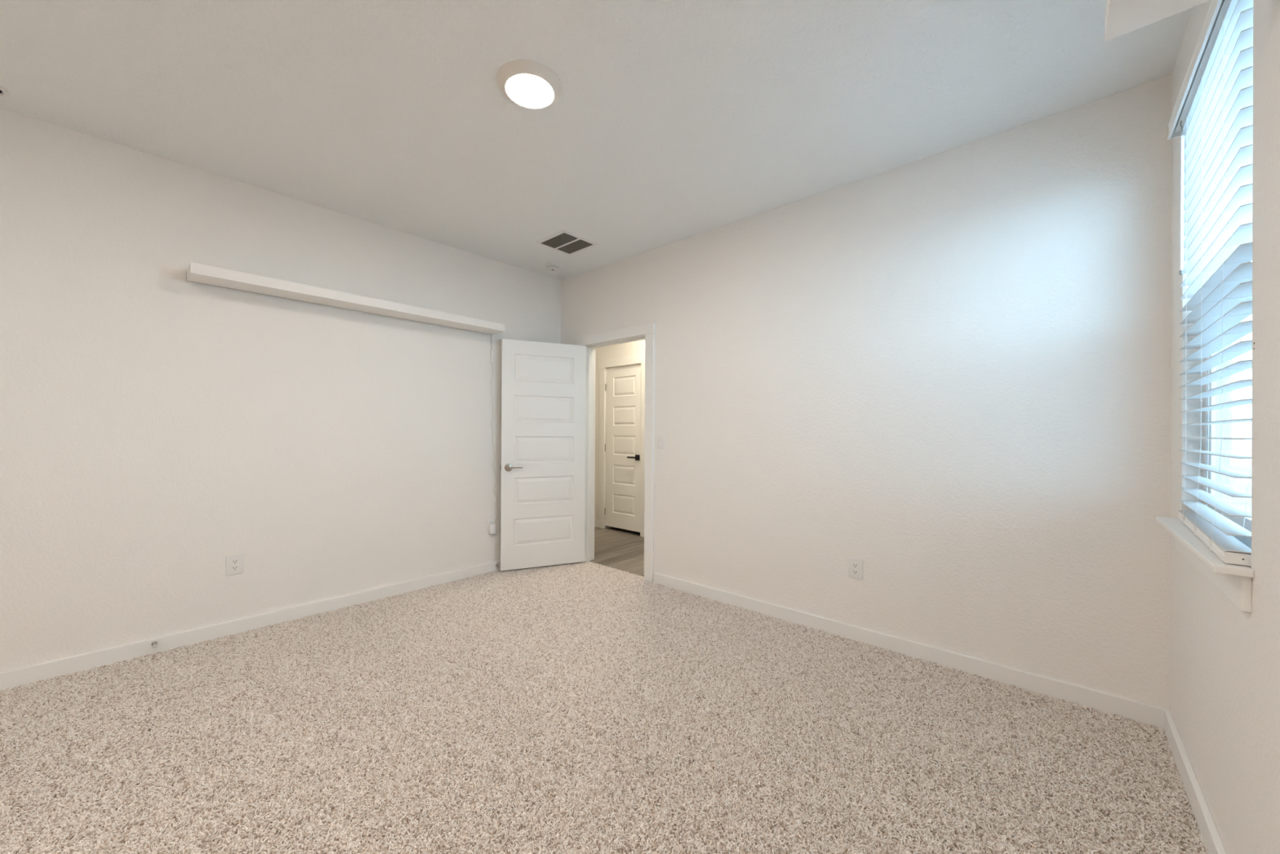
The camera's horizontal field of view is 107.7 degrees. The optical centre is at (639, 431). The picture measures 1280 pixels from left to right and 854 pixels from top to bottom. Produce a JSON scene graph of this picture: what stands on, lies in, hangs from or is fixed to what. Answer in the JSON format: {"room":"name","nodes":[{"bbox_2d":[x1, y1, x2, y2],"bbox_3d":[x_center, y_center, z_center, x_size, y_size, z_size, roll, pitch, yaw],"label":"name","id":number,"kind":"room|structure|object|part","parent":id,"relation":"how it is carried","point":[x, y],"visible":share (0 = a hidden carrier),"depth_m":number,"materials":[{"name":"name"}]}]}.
{"room":"empty bedroom","nodes":[
{"label":"empty bedroom","id":0,"kind":"room"},
{"bbox_2d":[0,107,560,671],"bbox_3d":[-2.482,-0.092,2.903,0.120,2.863,5.140,0,0,42],"label":"wall","id":1,"kind":"structure","parent":0,"point":[158,426],"depth_m":2.77,"materials":[{"name":"white paint"}]},
{"bbox_2d":[151,641,157,648],"bbox_3d":[-2.656,1.168,2.560,0.051,0.022,0.022,0,0,42],"label":"door stop","id":2,"kind":"object","parent":1,"relation":"attached to","point":[154,643],"visible":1,"depth_m":2.56,"materials":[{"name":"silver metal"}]},
{"bbox_2d":[225,553,244,575],"bbox_3d":[-2.457,0.807,2.838,0.009,0.120,0.083,0,0,42],"label":"wall outlet","id":3,"kind":"object","parent":1,"relation":"attached to","point":[234,563],"visible":1,"depth_m":2.84,"materials":[{"name":"white plastic"}]},
{"bbox_2d":[231,559,238,564],"bbox_3d":[-2.455,0.788,2.837,0.004,0.025,0.034,0,0,42],"label":"receptacle","id":4,"kind":"object","parent":3,"relation":"attached to","point":[233,561],"depth_m":2.83,"materials":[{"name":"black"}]},
{"bbox_2d":[231,565,238,570],"bbox_3d":[-2.456,0.827,2.836,0.004,0.025,0.034,0,0,42],"label":"receptacle","id":5,"kind":"object","parent":3,"relation":"attached to","point":[233,567],"depth_m":2.83,"materials":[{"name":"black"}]},
{"bbox_2d":[0,560,500,691],"bbox_3d":[-2.437,1.187,2.855,0.018,0.092,4.900,0,0,42],"label":"baseboard","id":6,"kind":"structure","parent":1,"relation":"attached to","point":[11,678],"depth_m":2.75,"materials":[{"name":"white paint"}]},
{"bbox_2d":[186,262,505,334],"bbox_3d":[-1.872,-0.887,3.328,0.216,0.060,1.932,0,0,42],"label":"floating shelf","id":7,"kind":"object","parent":1,"relation":"attached to","point":[196,272],"visible":1,"depth_m":3.05,"materials":[{"name":"white paint"}]},
{"bbox_2d":[488,336,498,533],"bbox_3d":[-1.277,0.018,4.123,0.036,1.754,0.099,0,0,42],"label":"power cord","id":8,"kind":"object","parent":7,"relation":"hanging from","point":[491,526],"visible":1,"depth_m":4.11,"materials":[{"name":"grey plastic"}]},
{"bbox_2d":[490,350,493,363],"bbox_3d":[-1.298,-0.657,4.109,0.020,0.108,0.023,0,0,42],"label":"switch","id":9,"kind":"object","parent":8,"relation":"attached to","point":[491,351],"depth_m":4.10,"materials":[{"name":"white plastic"}]},
{"bbox_3d":[-1.279,0.105,4.134,0.020,1.422,0.085,0,0,42],"label":"cord","id":10,"kind":"part","parent":8,"relation":"part of","materials":[{"name":"beige plastic"}]},
{"bbox_2d":[486,517,495,532],"bbox_3d":[-1.311,0.820,4.115,0.009,0.120,0.083,0,0,42],"label":"wall outlet","id":11,"kind":"object","parent":1,"relation":"attached to","point":[489,521],"visible":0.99,"depth_m":4.10,"materials":[{"name":"white plastic"}]},
{"bbox_2d":[499,338,586,570],"bbox_3d":[-0.870,0.205,4.257,0.784,2.026,0.135,0,0,-24],"label":"door","id":12,"kind":"structure","parent":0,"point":[542,468],"depth_m":4.23,"materials":[{"name":"white paint"}]},
{"bbox_3d":[-1.096,0.317,4.104,0.129,0.025,0.040,0,0,-24],"label":"lever","id":13,"kind":"part","parent":12,"relation":"part of","materials":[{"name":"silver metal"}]},
{"bbox_2d":[0,0,1192,280],"bbox_3d":[-0.914,-1.578,1.506,4.312,0.120,5.140,0,0,42],"label":"ceiling","id":14,"kind":"structure","parent":0,"point":[672,121],"depth_m":2.08,"materials":[{"name":"white paint"}]},
{"bbox_2d":[0,85,8,96],"bbox_3d":[-2.887,-1.521,2.064,0.124,0.013,0.124,0,0,42],"label":"ceiling fitting","id":15,"kind":"object","parent":14,"relation":"attached to","point":[3,92],"visible":1,"depth_m":2.10,"materials":[{"name":"white plastic"}]},
{"bbox_2d":[496,59,562,109],"bbox_3d":[-0.481,-1.499,2.046,0.280,0.030,0.280,0,0,42],"label":"recessed light","id":16,"kind":"object","parent":14,"relation":"in","point":[530,84],"visible":1,"depth_m":2.01,"materials":[{"name":"white plastic"}]},
{"bbox_2d":[506,74,553,107],"bbox_3d":[-0.481,-1.488,2.046,0.202,0.006,0.202,0,0,42],"label":"diffuser","id":17,"kind":"object","parent":16,"relation":"attached to","point":[531,91],"depth_m":2.04,"materials":[{"name":"white plastic"}]},
{"bbox_2d":[545,262,559,271],"bbox_3d":[-0.793,-1.488,4.252,0.132,0.050,0.132,0,0,42],"label":"smoke detector","id":18,"kind":"object","parent":14,"relation":"attached to","point":[552,267],"visible":1,"depth_m":4.21,"materials":[{"name":"white plastic"}]},
{"bbox_3d":[-0.792,-1.508,4.252,0.132,0.010,0.132,0,0,42],"label":"plate","id":19,"kind":"part","parent":18,"relation":"part of","materials":[{"name":"white plastic"}]},
{"bbox_2d":[536,230,598,255],"bbox_3d":[-0.585,-1.509,3.760,0.352,0.006,0.352,0,0,42],"label":"ceiling vent","id":20,"kind":"object","parent":14,"relation":"in","point":[564,242],"visible":1,"depth_m":3.75,"materials":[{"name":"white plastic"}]},
{"bbox_2d":[0,526,1204,853],"bbox_3d":[-0.919,1.290,2.620,5.592,0.114,6.620,0,0,42],"label":"floor","id":21,"kind":"structure","parent":0,"point":[509,575],"depth_m":1.76,"materials":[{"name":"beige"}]},
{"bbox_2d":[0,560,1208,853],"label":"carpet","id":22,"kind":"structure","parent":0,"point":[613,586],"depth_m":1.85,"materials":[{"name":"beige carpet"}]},
{"bbox_2d":[594,339,644,519],"bbox_3d":[0.451,-0.073,5.257,4.100,2.863,0.120,0,0,42],"label":"wall","id":23,"kind":"structure","parent":0,"point":[633,348],"depth_m":6.05,"materials":[{"name":"white paint"}]},
{"bbox_2d":[594,519,599,527],"bbox_3d":[-0.820,1.190,6.299,0.825,0.098,0.014,0,0,42],"label":"baseboard","id":24,"kind":"structure","parent":23,"relation":"attached to","point":[596,522],"depth_m":6.06,"materials":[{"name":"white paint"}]},
{"bbox_2d":[599,355,644,537],"bbox_3d":[-0.180,0.170,5.807,0.818,2.145,0.140,0,0,42],"label":"door frame","id":25,"kind":"structure","parent":23,"relation":"attached to","point":[637,360],"depth_m":5.97,"materials":[{"name":"white paint"}]},
{"bbox_3d":[-0.485,0.213,6.002,0.089,2.055,0.018,0,0,42],"label":"casing","id":26,"kind":"part","parent":25,"relation":"part of","materials":[{"name":"white paint"}]},
{"bbox_3d":[-0.214,-0.858,5.764,0.818,0.090,0.020,0,0,42],"label":"head casing","id":27,"kind":"part","parent":25,"relation":"part of","materials":[{"name":"white paint"}]},
{"bbox_3d":[0.046,0.215,5.525,0.089,2.055,0.018,0,0,42],"label":"casing","id":28,"kind":"part","parent":25,"relation":"part of","materials":[{"name":"white paint"}]},
{"bbox_2d":[604,364,640,532],"bbox_3d":[-0.219,0.198,5.770,0.616,2.004,0.091,0,0,42],"label":"door","id":29,"kind":"structure","parent":23,"relation":"in","point":[623,411],"depth_m":5.77,"materials":[{"name":"white paint"}]},
{"bbox_3d":[-0.092,0.311,5.625,0.135,0.020,0.047,0,0,42],"label":"lever","id":30,"kind":"part","parent":29,"relation":"part of","materials":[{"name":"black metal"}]},
{"bbox_2d":[560,75,1171,709],"bbox_3d":[0.799,-0.074,3.331,4.192,2.863,0.120,0,0,42],"label":"wall","id":31,"kind":"structure","parent":0,"point":[947,373],"depth_m":2.50,"materials":[{"name":"white paint"}]},
{"bbox_2d":[576,321,655,582],"bbox_3d":[-0.199,0.172,4.225,0.977,2.150,0.164,0,0,42],"label":"door frame","id":32,"kind":"structure","parent":31,"relation":"attached to","point":[646,331],"depth_m":4.05,"materials":[{"name":"white paint"}]},
{"bbox_3d":[-0.151,0.169,4.278,0.977,2.142,0.022,0,0,42],"label":"hall casing","id":33,"kind":"part","parent":32,"relation":"part of","materials":[{"name":"white paint"}]},
{"bbox_3d":[-0.241,-0.858,4.174,0.977,0.090,0.022,0,0,42],"label":"head casing","id":34,"kind":"part","parent":32,"relation":"part of","materials":[{"name":"white paint"}]},
{"bbox_3d":[0.078,0.217,3.884,0.091,2.058,0.019,0,0,42],"label":"casing","id":35,"kind":"part","parent":32,"relation":"part of","materials":[{"name":"white paint"}]},
{"bbox_2d":[848,557,862,579],"bbox_3d":[1.289,0.819,2.799,0.083,0.120,0.009,0,0,42],"label":"wall outlet","id":36,"kind":"object","parent":31,"relation":"attached to","point":[855,565],"visible":1,"depth_m":2.80,"materials":[{"name":"white plastic"}]},
{"bbox_2d":[852,562,857,567],"bbox_3d":[1.287,0.800,2.798,0.034,0.025,0.004,0,0,42],"label":"receptacle","id":37,"kind":"object","parent":36,"relation":"attached to","point":[854,564],"depth_m":2.80,"materials":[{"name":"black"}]},
{"bbox_2d":[852,568,857,573],"bbox_3d":[1.287,0.839,2.798,0.034,0.025,0.004,0,0,42],"label":"receptacle","id":38,"kind":"object","parent":36,"relation":"attached to","point":[854,571],"depth_m":2.80,"materials":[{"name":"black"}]},
{"bbox_2d":[653,572,1169,728],"bbox_3d":[1.165,1.207,2.902,2.826,0.092,0.018,0,0,42],"label":"baseboard","id":39,"kind":"structure","parent":31,"relation":"attached to","point":[1135,710],"depth_m":2.47,"materials":[{"name":"white paint"}]},
{"bbox_2d":[1169,0,1279,853],"bbox_3d":[0.598,-0.080,0.059,0.121,2.863,5.020,0,0,42],"label":"wall","id":40,"kind":"structure","parent":0,"point":[1224,659],"depth_m":1.18,"materials":[{"name":"white paint"}]},
{"bbox_2d":[1104,0,1209,41],"bbox_3d":[0.927,-1.006,0.710,0.265,0.060,1.000,0,0,42],"label":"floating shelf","id":41,"kind":"object","parent":40,"relation":"attached to","point":[1122,16],"visible":1,"depth_m":1.09,"materials":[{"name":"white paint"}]},
{"bbox_2d":[1164,709,1226,853],"bbox_3d":[0.574,1.199,0.141,0.018,0.092,4.882,0,0,42],"label":"baseboard","id":42,"kind":"structure","parent":40,"relation":"attached to","point":[1212,841],"depth_m":1.54,"materials":[{"name":"white paint"}]},
{"bbox_2d":[1155,516,1254,612],"bbox_3d":[1.775,0.386,1.453,0.138,0.108,0.927,0,0,42],"label":"window sill","id":43,"kind":"structure","parent":40,"relation":"attached to","point":[1233,580],"depth_m":1.25,"materials":[{"name":"white paint"}]},
{"bbox_3d":[1.776,0.341,1.453,0.138,0.019,0.927,0,0,42],"label":"sill","id":44,"kind":"part","parent":43,"relation":"part of","materials":[{"name":"white paint"}]},
{"bbox_2d":[1167,0,1253,565],"bbox_3d":[1.776,-0.432,1.461,0.082,1.524,0.898,0,0,42],"label":"window blind","id":45,"kind":"object","parent":40,"relation":"attached to","point":[1213,109],"visible":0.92,"depth_m":1.36,"materials":[{"name":"white plastic"}]},
{"bbox_3d":[1.768,0.315,1.456,0.050,0.028,0.852,0,0,44],"label":"rail","id":46,"kind":"part","parent":45,"relation":"part of","materials":[{"name":"white paint"}]},
{"bbox_2d":[1203,278,1252,548],"bbox_3d":[1.834,-0.430,1.404,0.060,1.524,0.870,0,0,42],"label":"window","id":47,"kind":"structure","parent":40,"relation":"in","point":[1215,429],"depth_m":1.68,"materials":[{"name":"white glass"}]},
{"label":"outside","id":48,"kind":"structure","parent":0,"visible":0},
{"bbox_2d":[1231,463,1251,512],"bbox_3d":[17.156,1.752,-11.443,39.860,0.100,80.000,0,0,42],"label":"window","id":49,"kind":"structure","parent":48,"point":[1239,483],"depth_m":15.31,"materials":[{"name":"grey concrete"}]}
]}

